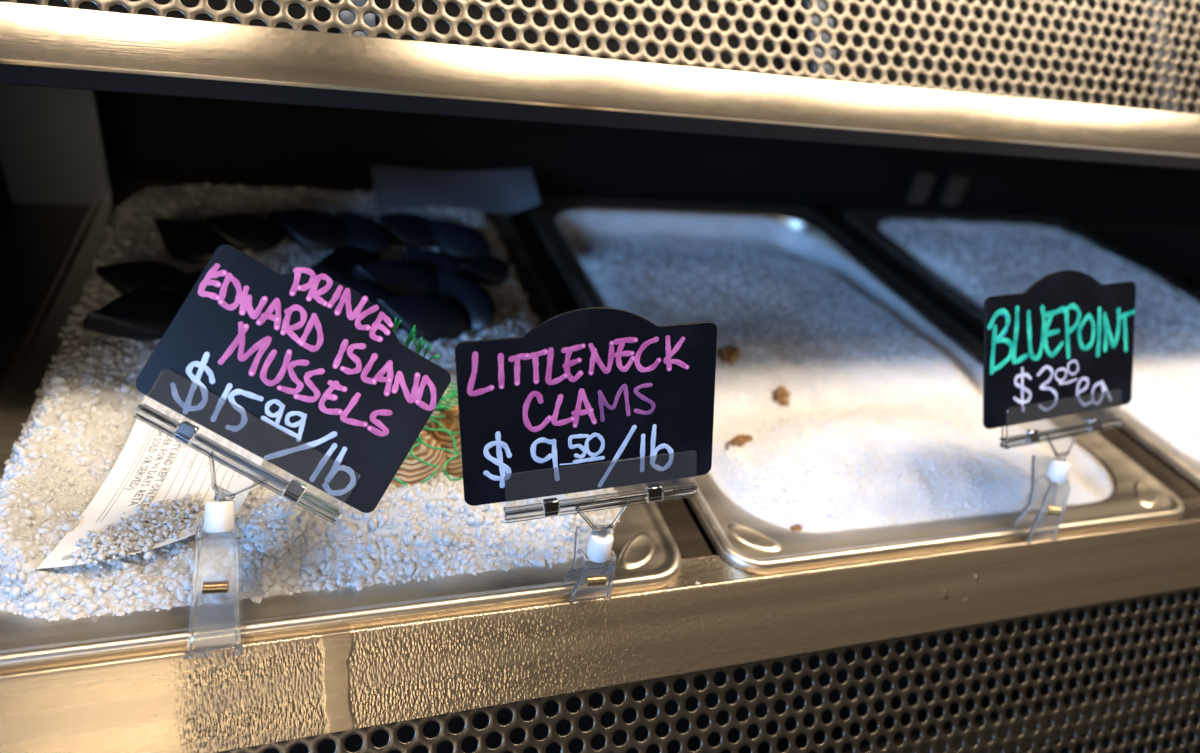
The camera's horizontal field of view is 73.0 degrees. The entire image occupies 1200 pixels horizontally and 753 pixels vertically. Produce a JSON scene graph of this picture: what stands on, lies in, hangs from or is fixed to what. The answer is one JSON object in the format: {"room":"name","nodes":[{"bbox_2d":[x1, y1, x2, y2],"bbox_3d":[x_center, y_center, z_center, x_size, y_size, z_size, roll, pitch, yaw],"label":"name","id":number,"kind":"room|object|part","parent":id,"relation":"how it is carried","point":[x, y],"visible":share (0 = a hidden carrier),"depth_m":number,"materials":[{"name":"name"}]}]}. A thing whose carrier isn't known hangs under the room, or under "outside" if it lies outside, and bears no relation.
{"room":"food shop","nodes":[
{"label":"food shop","id":0,"kind":"room"},
{"bbox_2d":[0,0,1199,752],"bbox_3d":[0.623,-0.076,0.710,2.140,0.505,0.613,-2,34,-19],"label":"display case","id":1,"kind":"object","parent":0,"point":[1085,114],"visible":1,"depth_m":0.42,"materials":[{"name":"metal"}]},
{"bbox_3d":[-0.343,-0.024,0.446,0.049,0.004,0.446,-2,34,-19],"label":"deck plate","id":2,"kind":"part","parent":1,"relation":"part of","materials":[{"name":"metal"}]},
{"bbox_3d":[-0.378,-0.185,0.552,0.063,0.188,0.008,-2,34,-19],"label":"corner post","id":3,"kind":"part","parent":1,"relation":"part of","materials":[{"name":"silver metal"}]},
{"bbox_2d":[133,369,359,659],"bbox_3d":[-0.137,0.056,0.294,0.081,0.093,0.053,13,32,3],"label":"sign holder","id":4,"kind":"object","parent":1,"relation":"attached to","point":[246,453],"visible":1,"depth_m":0.30,"materials":[{"name":"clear plastic"}]},
{"bbox_3d":[-0.161,0.015,0.295,0.016,0.011,0.006,13,32,3],"label":"grip rail","id":5,"kind":"part","parent":4,"relation":"part of","materials":[{"name":"clear plastic"}]},
{"bbox_3d":[-0.133,0.032,0.300,0.036,0.019,0.006,13,32,3],"label":"grip rail","id":6,"kind":"part","parent":4,"relation":"part of","materials":[{"name":"clear plastic"}]},
{"bbox_3d":[-0.129,0.026,0.299,0.076,0.045,0.041,-2,34,-19],"label":"plate","id":7,"kind":"part","parent":4,"relation":"part of","materials":[{"name":"clear plastic"}]},
{"bbox_2d":[136,244,450,512],"bbox_3d":[-0.112,0.001,0.303,0.107,0.082,0.040,13,32,3],"label":"price sign","id":8,"kind":"object","parent":4,"relation":"attached to","point":[308,355],"visible":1,"depth_m":0.30,"materials":[{"name":"black plastic"}]},
{"bbox_3d":[-0.105,0.049,0.305,0.016,0.011,0.006,13,32,3],"label":"grip rail","id":9,"kind":"part","parent":4,"relation":"part of","materials":[{"name":"clear plastic"}]},
{"bbox_2d":[0,177,680,673],"bbox_3d":[-0.174,-0.007,0.511,0.307,0.062,0.460,-2,34,-19],"label":"pan","id":10,"kind":"object","parent":1,"relation":"in","point":[648,556],"visible":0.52,"depth_m":0.34,"materials":[{"name":"metal"}]},
{"bbox_2d":[0,183,619,621],"bbox_3d":[-0.170,-0.037,0.493,0.280,0.029,0.434,-2,34,-19],"label":"crushed ice","id":11,"kind":"object","parent":10,"relation":"in","point":[80,421],"visible":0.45,"depth_m":0.35,"materials":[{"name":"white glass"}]},
{"bbox_2d":[83,289,185,339],"bbox_3d":[-0.242,-0.032,0.427,0.026,0.023,0.054,30,37,27],"label":"mussel","id":12,"kind":"object","parent":11,"relation":"on","point":[140,314],"visible":0.97,"depth_m":0.42,"materials":[{"name":"black food"}]},
{"bbox_2d":[96,262,185,294],"bbox_3d":[-0.265,-0.054,0.472,0.052,0.022,0.026,2,33,-13],"label":"mussel","id":13,"kind":"object","parent":11,"relation":"on","point":[127,277],"visible":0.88,"depth_m":0.47,"materials":[{"name":"black food"}]},
{"bbox_2d":[37,395,248,568],"bbox_3d":[-0.182,0.039,0.356,0.066,0.006,0.121,5,33,-9],"label":"tag","id":14,"kind":"object","parent":11,"relation":"on","point":[151,462],"visible":0.41,"depth_m":0.34,"materials":[{"name":"white paper"}]},
{"bbox_2d":[71,493,204,569],"bbox_3d":[-0.182,0.059,0.323,0.031,0.008,0.053,26,35,23],"label":"crushed ice","id":15,"kind":"object","parent":14,"relation":"on","point":[164,519],"visible":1,"depth_m":0.32,"materials":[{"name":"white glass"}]},
{"bbox_2d":[153,218,222,263],"bbox_3d":[-0.266,-0.087,0.522,0.052,0.022,0.027,17,33,9],"label":"mussel","id":16,"kind":"object","parent":11,"relation":"on","point":[186,241],"visible":1,"depth_m":0.52,"materials":[{"name":"black food"}]},
{"bbox_2d":[197,213,281,252],"bbox_3d":[-0.240,-0.096,0.541,0.052,0.023,0.026,-6,36,-25],"label":"mussel","id":17,"kind":"object","parent":11,"relation":"on","point":[241,231],"visible":0.81,"depth_m":0.54,"materials":[{"name":"black food"}]},
{"bbox_2d":[268,209,347,251],"bbox_3d":[-0.202,-0.102,0.563,0.058,0.024,0.029,12,32,3],"label":"mussel","id":18,"kind":"object","parent":11,"relation":"on","point":[311,230],"visible":0.99,"depth_m":0.56,"materials":[{"name":"black food"}]},
{"bbox_2d":[304,246,381,280],"bbox_3d":[-0.163,-0.070,0.525,0.030,0.024,0.057,24,34,20],"label":"mussel","id":19,"kind":"object","parent":11,"relation":"on","point":[338,263],"visible":0.55,"depth_m":0.52,"materials":[{"name":"black food"}]},
{"bbox_2d":[336,211,390,254],"bbox_3d":[-0.168,-0.100,0.571,0.053,0.022,0.026,29,36,26],"label":"mussel","id":20,"kind":"object","parent":11,"relation":"on","point":[363,232],"visible":0.93,"depth_m":0.56,"materials":[{"name":"black food"}]},
{"bbox_2d":[331,278,397,328],"bbox_3d":[-0.145,-0.043,0.491,0.058,0.026,0.028,21,34,16],"label":"mussel","id":21,"kind":"object","parent":11,"relation":"on","point":[373,292],"visible":0.22,"depth_m":0.49,"materials":[{"name":"black food"}]},
{"bbox_2d":[351,259,438,296],"bbox_3d":[-0.129,-0.061,0.518,0.058,0.026,0.027,1,33,-15],"label":"mussel","id":22,"kind":"object","parent":11,"relation":"on","point":[400,277],"visible":0.84,"depth_m":0.51,"materials":[{"name":"black food"}]},
{"bbox_2d":[371,213,436,249],"bbox_3d":[-0.140,-0.106,0.585,0.053,0.022,0.026,0,34,-17],"label":"mussel","id":23,"kind":"object","parent":11,"relation":"on","point":[411,231],"visible":0.75,"depth_m":0.58,"materials":[{"name":"black food"}]},
{"bbox_2d":[373,294,468,341],"bbox_3d":[-0.108,-0.036,0.490,0.058,0.025,0.028,8,32,-4],"label":"mussel","id":24,"kind":"object","parent":11,"relation":"on","point":[435,317],"visible":0.79,"depth_m":0.48,"materials":[{"name":"black food"}]},
{"bbox_2d":[393,317,462,485],"bbox_3d":[-0.085,0.005,0.381,0.094,0.086,0.081,-2,34,-19],"label":"net bag","id":25,"kind":"object","parent":11,"relation":"on","point":[439,408],"visible":0.22,"depth_m":0.37,"materials":[{"name":"green plastic"}]},
{"bbox_2d":[390,430,447,486],"bbox_3d":[-0.093,0.041,0.382,0.045,0.038,0.028,-9,37,-28],"label":"clam","id":26,"kind":"object","parent":25,"relation":"in","point":[412,471],"visible":0.34,"depth_m":0.38,"materials":[{"name":"beige food"}]},
{"bbox_2d":[422,388,457,431],"bbox_3d":[-0.086,0.019,0.405,0.032,0.033,0.038,11,32,1],"label":"clam","id":27,"kind":"object","parent":25,"relation":"in","point":[434,413],"visible":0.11,"depth_m":0.40,"materials":[{"name":"beige food"}]},
{"bbox_2d":[427,406,462,477],"bbox_3d":[-0.066,0.034,0.395,0.042,0.039,0.028,30,37,27],"label":"clam","id":28,"kind":"object","parent":25,"relation":"in","point":[450,422],"visible":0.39,"depth_m":0.39,"materials":[{"name":"brown food"}]},
{"bbox_2d":[400,249,478,283],"bbox_3d":[-0.109,-0.070,0.544,0.057,0.025,0.029,11,32,1],"label":"mussel","id":29,"kind":"object","parent":11,"relation":"on","point":[435,260],"visible":0.56,"depth_m":0.54,"materials":[{"name":"black food"}]},
{"bbox_2d":[371,165,539,213],"bbox_3d":[-0.118,-0.159,0.682,0.141,0.014,0.080,-2,34,-19],"label":"plastic sheet","id":30,"kind":"object","parent":11,"relation":"on","point":[514,190],"visible":1,"depth_m":0.68,"materials":[{"name":"grey"}]},
{"bbox_2d":[428,219,489,262],"bbox_3d":[-0.104,-0.097,0.587,0.055,0.024,0.026,25,35,22],"label":"mussel","id":31,"kind":"object","parent":11,"relation":"on","point":[464,242],"visible":0.94,"depth_m":0.58,"materials":[{"name":"black food"}]},
{"bbox_2d":[437,270,495,332],"bbox_3d":[-0.087,-0.047,0.513,0.027,0.027,0.058,-18,42,-37],"label":"mussel","id":32,"kind":"object","parent":11,"relation":"on","point":[474,299],"visible":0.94,"depth_m":0.50,"materials":[{"name":"black food"}]},
{"bbox_2d":[459,255,509,284],"bbox_3d":[-0.078,-0.073,0.552,0.040,0.017,0.020,-12,39,-32],"label":"mussel","id":33,"kind":"object","parent":11,"relation":"on","point":[490,270],"visible":1,"depth_m":0.55,"materials":[{"name":"black food"}]},
{"bbox_3d":[0.670,0.089,0.594,2.140,0.038,0.043,-2,34,-19],"label":"rail","id":34,"kind":"part","parent":1,"relation":"part of","materials":[{"name":"metal"}]},
{"bbox_3d":[0.657,-0.160,0.607,2.140,0.025,0.024,-2,34,-19],"label":"canopy rail","id":35,"kind":"part","parent":1,"relation":"part of","materials":[{"name":"metal"}]},
{"bbox_2d":[503,450,697,603],"bbox_3d":[-0.001,0.065,0.336,0.082,0.073,0.019,-2,34,-19],"label":"sign holder","id":36,"kind":"object","parent":1,"relation":"on","point":[600,492],"visible":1,"depth_m":0.33,"materials":[{"name":"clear plastic"}]},
{"bbox_3d":[-0.030,0.054,0.322,0.016,0.007,0.006,-1,34,-18],"label":"grip rail","id":37,"kind":"part","parent":36,"relation":"part of","materials":[{"name":"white plastic"}]},
{"bbox_2d":[455,307,716,505],"bbox_3d":[-0.003,0.012,0.316,0.107,0.077,0.023,-2,34,-19],"label":"price sign","id":38,"kind":"object","parent":36,"relation":"attached to","point":[588,385],"visible":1,"depth_m":0.31,"materials":[{"name":"black plastic"}]},
{"bbox_3d":[0.002,0.044,0.327,0.081,0.027,0.008,-2,34,-19],"label":"plate","id":39,"kind":"part","parent":36,"relation":"part of","materials":[{"name":"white plastic"}]},
{"bbox_3d":[0.001,0.051,0.330,0.037,0.009,0.006,-1,34,-18],"label":"grip rail","id":40,"kind":"part","parent":36,"relation":"part of","materials":[{"name":"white plastic"}]},
{"bbox_3d":[0.033,0.048,0.339,0.016,0.007,0.006,-1,34,-18],"label":"grip rail","id":41,"kind":"part","parent":36,"relation":"part of","materials":[{"name":"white plastic"}]},
{"bbox_3d":[0.189,-0.214,0.453,1.135,0.115,0.096,-2,34,-19],"label":"perforated panel","id":42,"kind":"part","parent":1,"relation":"part of","materials":[{"name":"metal"}]},
{"bbox_3d":[0.132,0.200,0.391,0.915,0.125,0.098,-2,34,-19],"label":"perforated panel","id":43,"kind":"part","parent":1,"relation":"part of","materials":[{"name":"metal"}]},
{"bbox_2d":[525,195,1183,574],"bbox_3d":[0.135,-0.018,0.619,0.307,0.062,0.460,-2,34,-19],"label":"pan","id":44,"kind":"object","parent":1,"relation":"in","point":[748,543],"visible":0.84,"depth_m":0.47,"materials":[{"name":"metal"}]},
{"bbox_2d":[557,209,1110,532],"bbox_3d":[0.138,-0.034,0.609,0.274,0.064,0.426,-2,34,-19],"label":"ice","id":45,"kind":"object","parent":44,"relation":"in","point":[881,424],"visible":0.91,"depth_m":0.53,"materials":[{"name":"white ice"}]},
{"bbox_2d":[716,345,738,364],"bbox_3d":[0.083,-0.012,0.525,0.018,0.012,0.019,-2,34,-19],"label":"fragment","id":46,"kind":"object","parent":45,"relation":"in","point":[728,354],"visible":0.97,"depth_m":0.52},
{"bbox_2d":[725,434,752,449],"bbox_3d":[0.075,0.038,0.447,0.022,0.009,0.011,-16,41,-36],"label":"fragment","id":47,"kind":"object","parent":45,"relation":"in","point":[741,440],"visible":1,"depth_m":0.45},
{"bbox_2d":[771,386,789,406],"bbox_3d":[0.115,0.014,0.514,0.014,0.012,0.017,-2,34,-19],"label":"fragment","id":48,"kind":"object","parent":45,"relation":"in","point":[781,395],"visible":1,"depth_m":0.51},
{"bbox_2d":[790,523,802,530],"bbox_3d":[0.098,0.077,0.408,0.013,0.005,0.006,-16,41,-36],"label":"fragment","id":49,"kind":"object","parent":45,"relation":"in","point":[797,527],"visible":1,"depth_m":0.41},
{"bbox_2d":[942,591,947,599],"bbox_3d":[0.173,0.110,0.407,0.003,0.004,0.003,-2,34,-19],"label":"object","id":50,"kind":"object","parent":1,"relation":"on","point":[945,594],"visible":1,"depth_m":0.41,"materials":[{"name":"white"}]},
{"bbox_2d":[974,574,978,581],"bbox_3d":[0.192,0.103,0.414,0.003,0.003,0.003,-2,34,-19],"label":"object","id":51,"kind":"object","parent":1,"relation":"on","point":[976,578],"visible":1,"depth_m":0.41,"materials":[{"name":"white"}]},
{"bbox_2d":[843,209,1199,491],"bbox_3d":[0.455,-0.029,0.732,0.307,0.062,0.460,-2,34,-19],"label":"pan","id":52,"kind":"object","parent":1,"relation":"in","point":[868,221],"visible":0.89,"depth_m":0.78,"materials":[{"name":"metal"}]},
{"bbox_2d":[879,219,1199,460],"bbox_3d":[0.460,-0.056,0.715,0.274,0.024,0.428,-2,34,-19],"label":"ice","id":53,"kind":"object","parent":52,"relation":"in","point":[985,260],"visible":0.73,"depth_m":0.75,"materials":[{"name":"white ice"}]},
{"bbox_2d":[1000,389,1121,545],"bbox_3d":[0.241,0.051,0.427,0.082,0.079,0.036,-2,34,-19],"label":"sign holder","id":54,"kind":"object","parent":1,"relation":"attached to","point":[1059,423],"visible":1,"depth_m":0.42,"materials":[{"name":"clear plastic"}]},
{"bbox_3d":[0.241,0.026,0.424,0.080,0.016,0.006,-4,35,-22],"label":"plate","id":55,"kind":"part","parent":54,"relation":"part of","materials":[{"name":"clear plastic"}]},
{"bbox_3d":[0.211,0.033,0.412,0.016,0.007,0.006,-4,35,-22],"label":"grip rail","id":56,"kind":"part","parent":54,"relation":"part of","materials":[{"name":"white plastic"}]},
{"bbox_2d":[983,270,1135,428],"bbox_3d":[0.237,-0.015,0.416,0.106,0.071,0.034,-4,35,-22],"label":"price sign","id":57,"kind":"object","parent":54,"relation":"attached to","point":[1069,334],"visible":1,"depth_m":0.41,"materials":[{"name":"black plastic"}]},
{"bbox_3d":[0.241,0.022,0.421,0.081,0.024,0.010,-4,35,-22],"label":"plate","id":58,"kind":"part","parent":54,"relation":"part of","materials":[{"name":"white plastic"}]},
{"bbox_3d":[0.241,0.029,0.423,0.037,0.008,0.006,-4,35,-22],"label":"grip rail","id":59,"kind":"part","parent":54,"relation":"part of","materials":[{"name":"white plastic"}]},
{"bbox_3d":[0.272,0.025,0.434,0.016,0.007,0.006,-4,35,-22],"label":"grip rail","id":60,"kind":"part","parent":54,"relation":"part of","materials":[{"name":"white plastic"}]}
]}

